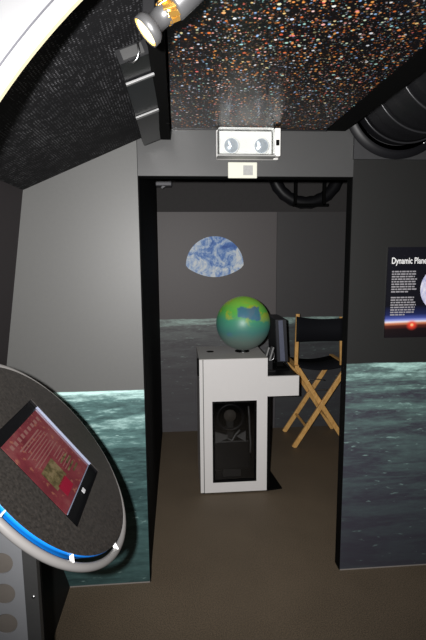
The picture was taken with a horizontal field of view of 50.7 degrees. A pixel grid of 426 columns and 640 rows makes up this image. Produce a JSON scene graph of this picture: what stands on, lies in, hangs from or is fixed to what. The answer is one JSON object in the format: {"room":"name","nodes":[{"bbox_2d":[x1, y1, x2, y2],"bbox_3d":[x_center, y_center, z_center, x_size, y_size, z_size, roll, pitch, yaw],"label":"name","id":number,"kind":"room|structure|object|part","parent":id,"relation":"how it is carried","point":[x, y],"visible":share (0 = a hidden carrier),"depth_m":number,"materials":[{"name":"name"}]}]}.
{"room":"museum","nodes":[
{"label":"museum","id":0,"kind":"room"},
{"bbox_2d":[0,180,69,639],"bbox_3d":[-0.746,0.603,0.484,0.300,1.960,3.300,-1,8,-4],"label":"wall","id":1,"kind":"structure","parent":0,"point":[56,587],"depth_m":1.97,"materials":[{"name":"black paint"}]},
{"bbox_2d":[0,0,147,189],"bbox_3d":[-0.408,-0.494,0.357,0.604,0.290,3.300,-1,8,-4],"label":"ceiling","id":2,"kind":"structure","parent":0,"point":[69,107],"depth_m":1.30,"materials":[{"name":"black fabric"}]},
{"bbox_2d":[0,0,82,101],"bbox_3d":[-0.469,-0.158,0.706,0.733,0.959,0.013,-1,8,-4],"label":"arch","id":3,"kind":"object","parent":2,"relation":"attached to","point":[25,25],"visible":1,"depth_m":0.68,"materials":[{"name":"grey paint"}]},
{"bbox_2d":[115,39,160,144],"bbox_3d":[-0.229,-0.713,1.504,0.095,0.080,0.804,-1,8,-4],"label":"housing","id":4,"kind":"object","parent":2,"relation":"attached to","point":[137,76],"visible":1,"depth_m":1.29,"materials":[{"name":"black plastic"}]},
{"bbox_3d":[-0.199,-0.662,1.108,0.061,0.043,0.004,-1,8,-4],"label":"plate","id":5,"kind":"part","parent":4,"relation":"part of","materials":[{"name":"metal"}]},
{"bbox_2d":[128,42,139,62],"bbox_3d":[-0.192,-0.647,1.090,0.034,0.045,0.008,4,9,27],"label":"cable","id":6,"kind":"object","parent":4,"relation":"attached to","point":[136,59],"visible":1,"depth_m":1.08,"materials":[{"name":"plastic"}]},
{"bbox_2d":[140,179,162,564],"bbox_3d":[-0.438,-0.024,3.162,0.050,2.450,1.988,-1,8,-4],"label":"door frame","id":7,"kind":"structure","parent":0,"point":[148,189],"depth_m":2.82,"materials":[{"name":"black metal"}]},
{"bbox_2d":[7,28,425,585],"bbox_3d":[0.275,-0.058,2.176,2.620,2.780,0.063,-1,8,-4],"label":"wall","id":8,"kind":"structure","parent":0,"point":[76,328],"depth_m":2.12,"materials":[{"name":"grey paint"}]},
{"bbox_2d":[141,0,169,138],"bbox_3d":[-0.076,-0.606,0.317,0.040,0.132,3.200,-1,8,-4],"label":"trim","id":9,"kind":"structure","parent":8,"relation":"attached to","point":[157,55],"depth_m":1.29,"materials":[{"name":"black metal"}]},
{"bbox_2d":[134,0,202,47],"bbox_3d":[-0.069,-0.587,0.836,0.155,0.152,0.077,-1,8,-4],"label":"spotlight","id":10,"kind":"object","parent":9,"relation":"attached to","point":[152,21],"visible":1,"depth_m":0.82,"materials":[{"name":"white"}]},
{"bbox_2d":[228,162,256,177],"bbox_3d":[0.134,-0.679,2.040,0.133,0.070,0.011,-1,8,-4],"label":"sign","id":11,"kind":"object","parent":8,"relation":"attached to","point":[235,169],"visible":1,"depth_m":2.04,"materials":[{"name":"beige plastic"}]},
{"bbox_2d":[138,176,352,581],"bbox_3d":[0.163,0.330,2.221,0.990,2.000,0.061,-1,8,-4],"label":"trim","id":12,"kind":"structure","parent":8,"relation":"attached to","point":[349,179],"depth_m":2.19,"materials":[{"name":"black metal"}]},
{"bbox_2d":[70,564,425,586],"bbox_3d":[0.428,1.318,2.347,2.300,0.004,0.004,-1,8,-4],"label":"baseboard","id":13,"kind":"structure","parent":8,"relation":"attached to","point":[413,564],"depth_m":2.36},
{"bbox_2d":[216,127,280,159],"bbox_3d":[0.157,-0.781,1.988,0.280,0.126,0.090,-1,8,-4],"label":"emergency light","id":14,"kind":"object","parent":8,"relation":"attached to","point":[232,143],"visible":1,"depth_m":1.99,"materials":[{"name":"white plastic"}]},
{"bbox_2d":[349,71,425,159],"bbox_3d":[0.959,-0.977,1.502,0.684,0.623,1.129,-1,8,-4],"label":"duct","id":15,"kind":"object","parent":8,"relation":"attached to","point":[396,129],"visible":0.38,"depth_m":1.93,"materials":[{"name":"metal"}]},
{"bbox_3d":[0.950,-1.054,2.051,0.615,0.623,0.013,-1,8,-4],"label":"wall plate","id":16,"kind":"part","parent":15,"relation":"part of","materials":[{"name":"black metal"}]},
{"bbox_2d":[384,247,425,337],"bbox_3d":[1.161,-0.136,2.198,0.650,0.438,0.010,-1,8,-4],"label":"poster","id":17,"kind":"object","parent":8,"relation":"attached to","point":[405,301],"visible":1,"depth_m":2.18,"materials":[{"name":"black paper"}]},
{"bbox_2d":[420,275,425,304],"bbox_3d":[1.116,-0.152,2.188,0.224,0.224,0.001,-1,8,-4],"label":"picture","id":18,"kind":"object","parent":17,"relation":"attached to","point":[422,277],"depth_m":2.18},
{"bbox_2d":[53,425,425,639],"bbox_3d":[0.278,1.435,1.720,3.100,0.050,5.350,-1,8,-4],"label":"floor","id":19,"kind":"structure","parent":0,"point":[251,565],"depth_m":2.32,"materials":[{"name":"brown carpet"}]},
{"bbox_2d":[0,364,125,639],"bbox_3d":[-0.432,0.791,1.213,0.400,1.378,0.613,-1,8,-4],"label":"kiosk","id":20,"kind":"object","parent":19,"relation":"on","point":[61,500],"visible":1,"depth_m":1.15,"materials":[{"name":"laminate"}]},
{"bbox_3d":[-0.565,1.001,1.232,0.131,0.920,0.004,-1,8,-4],"label":"perforated plate","id":21,"kind":"part","parent":20,"relation":"part of","materials":[{"name":"metal"}]},
{"bbox_2d":[0,505,108,559],"bbox_3d":[-0.434,0.348,1.153,0.376,0.453,0.560,-1,8,-4],"label":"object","id":22,"kind":"object","parent":20,"relation":"on","point":[54,532],"depth_m":0.98,"materials":[{"name":"blue plastic"}]},
{"bbox_2d":[196,346,298,493],"bbox_3d":[0.216,0.680,3.451,0.690,0.965,0.752,-1,8,-4],"label":"display cabinet","id":23,"kind":"object","parent":19,"relation":"on","point":[225,375],"visible":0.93,"depth_m":3.08,"materials":[{"name":"white laminate"}]},
{"bbox_3d":[-0.094,0.705,3.273,0.023,0.946,0.434,-1,8,-4],"label":"panel","id":24,"kind":"part","parent":23,"relation":"part of","materials":[{"name":"white laminate"}]},
{"bbox_3d":[0.121,0.230,3.223,0.462,0.004,0.436,-1,8,-4],"label":"panel","id":25,"kind":"part","parent":23,"relation":"part of","materials":[{"name":"grey metal"}]},
{"bbox_2d":[215,403,250,476],"bbox_3d":[0.131,0.856,3.277,0.268,0.555,0.232,-1,8,-4],"label":"projector","id":26,"kind":"object","parent":23,"relation":"in","point":[231,445],"visible":0.94,"depth_m":3.22,"materials":[{"name":"black plastic"}]},
{"bbox_3d":[0.120,0.763,3.277,0.050,0.190,0.065,-1,8,-4],"label":"post","id":27,"kind":"part","parent":26,"relation":"part of","materials":[{"name":"metal"}]},
{"bbox_3d":[0.148,0.812,3.165,0.093,0.086,0.019,-1,8,-4],"label":"lever","id":28,"kind":"part","parent":26,"relation":"part of","materials":[{"name":"metal"}]},
{"bbox_3d":[0.155,0.729,3.084,0.434,0.946,0.020,-1,8,-4],"label":"panel","id":29,"kind":"part","parent":23,"relation":"part of","materials":[{"name":"white laminate"}]},
{"bbox_2d":[216,296,269,352],"bbox_3d":[0.212,0.032,3.175,0.380,0.400,0.380,-1,8,-4],"label":"globe","id":30,"kind":"object","parent":23,"relation":"on","point":[243,322],"visible":1,"depth_m":3.04,"materials":[{"name":"plastic"}]},
{"bbox_2d":[265,346,274,371],"bbox_3d":[0.398,0.275,3.203,0.080,0.176,0.080,-1,8,-4],"label":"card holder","id":31,"kind":"object","parent":23,"relation":"on","point":[270,357],"visible":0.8,"depth_m":3.19,"materials":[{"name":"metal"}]},
{"bbox_3d":[0.405,1.148,3.538,0.117,0.010,0.740,-1,8,-4],"label":"foot plate","id":32,"kind":"part","parent":23,"relation":"part of","materials":[{"name":"black metal"}]},
{"bbox_2d":[268,314,289,369],"bbox_3d":[0.483,0.161,3.305,0.120,0.372,0.300,-1,8,-4],"label":"monitor","id":33,"kind":"object","parent":23,"relation":"on","point":[277,334],"visible":0.79,"depth_m":3.17,"materials":[{"name":"black plastic"}]},
{"bbox_2d":[268,369,295,375],"bbox_3d":[0.457,0.371,3.280,0.212,0.036,0.415,-1,8,-4],"label":"shelf","id":34,"kind":"object","parent":23,"relation":"attached to","point":[289,372],"depth_m":3.14,"materials":[{"name":"black plastic"}]},
{"bbox_3d":[0.478,0.449,3.072,0.218,0.140,0.020,-1,8,-4],"label":"arm panel","id":35,"kind":"part","parent":23,"relation":"part of","materials":[{"name":"white laminate"}]},
{"bbox_2d":[282,314,342,447],"bbox_3d":[0.917,0.500,4.018,0.511,1.170,0.415,-1,8,-4],"label":"chair","id":36,"kind":"object","parent":19,"relation":"on","point":[306,329],"visible":0.8,"depth_m":3.84,"materials":[{"name":"brown wood"}]},
{"bbox_3d":[0.690,0.369,3.982,0.034,0.030,0.415,-1,8,-4],"label":"seat rail","id":37,"kind":"part","parent":36,"relation":"part of","materials":[{"name":"brown wood"}]},
{"bbox_3d":[0.706,0.176,3.791,0.036,0.461,0.034,-1,8,-4],"label":"post","id":38,"kind":"part","parent":36,"relation":"part of","materials":[{"name":"brown wood"}]},
{"bbox_3d":[0.890,0.701,4.210,0.479,0.719,0.022,-1,8,-4],"label":"leg","id":39,"kind":"part","parent":36,"relation":"part of","materials":[{"name":"brown wood"}]},
{"bbox_3d":[0.910,0.687,4.238,0.498,0.739,0.022,-1,8,-4],"label":"leg","id":40,"kind":"part","parent":36,"relation":"part of","materials":[{"name":"brown wood"}]},
{"bbox_3d":[0.907,0.377,4.000,0.435,0.044,0.375,-1,8,-4],"label":"seat","id":41,"kind":"part","parent":36,"relation":"part of","materials":[{"name":"black fabric"}]},
{"bbox_3d":[0.918,0.750,3.859,0.479,0.719,0.022,-1,8,-4],"label":"leg","id":42,"kind":"part","parent":36,"relation":"part of","materials":[{"name":"brown wood"}]},
{"bbox_3d":[0.939,0.736,3.887,0.498,0.739,0.022,-1,8,-4],"label":"leg","id":43,"kind":"part","parent":36,"relation":"part of","materials":[{"name":"brown wood"}]},
{"bbox_3d":[0.893,0.072,3.785,0.396,0.215,0.032,-1,8,-4],"label":"backrest","id":44,"kind":"part","parent":36,"relation":"part of","materials":[{"name":"black fabric"}]},
{"bbox_3d":[1.087,0.183,3.823,0.042,0.431,0.034,-1,8,-4],"label":"post","id":45,"kind":"part","parent":36,"relation":"part of","materials":[{"name":"brown wood"}]},
{"bbox_2d":[157,179,346,431],"bbox_3d":[0.508,-0.177,4.190,2.100,2.450,0.065,-1,8,-4],"label":"wall","id":46,"kind":"structure","parent":0,"point":[190,302],"depth_m":4.11,"materials":[{"name":"grey paint"}]},
{"bbox_2d":[186,236,243,276],"bbox_3d":[0.017,-0.571,4.061,0.523,0.365,0.002,-1,8,-4],"label":"picture","id":47,"kind":"object","parent":46,"relation":"attached to","point":[213,256],"visible":1,"depth_m":4.06},
{"bbox_2d":[167,0,425,131],"bbox_3d":[0.334,-0.650,0.445,0.795,0.036,3.199,-1,8,-4],"label":"ceiling","id":48,"kind":"structure","parent":0,"point":[286,65],"depth_m":1.31,"materials":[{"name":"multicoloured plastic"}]},
{"bbox_3d":[0.574,-1.232,3.073,2.100,0.050,1.988,-1,8,-4],"label":"ceiling","id":49,"kind":"structure","parent":0,"visible":0},
{"bbox_2d":[155,179,174,188],"bbox_3d":[-0.388,-1.184,3.706,0.171,0.207,0.100,-1,8,-4],"label":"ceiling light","id":50,"kind":"object","parent":49,"relation":"hanging from","point":[162,183],"visible":0.58,"depth_m":3.67,"materials":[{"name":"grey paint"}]},
{"bbox_2d":[268,180,343,208],"bbox_3d":[0.813,-1.147,3.898,0.711,0.352,0.150,-1,8,-4],"label":"hose","id":51,"kind":"object","parent":49,"relation":"hanging from","point":[278,187],"visible":0.76,"depth_m":3.88,"materials":[{"name":"black plastic"}]}
]}

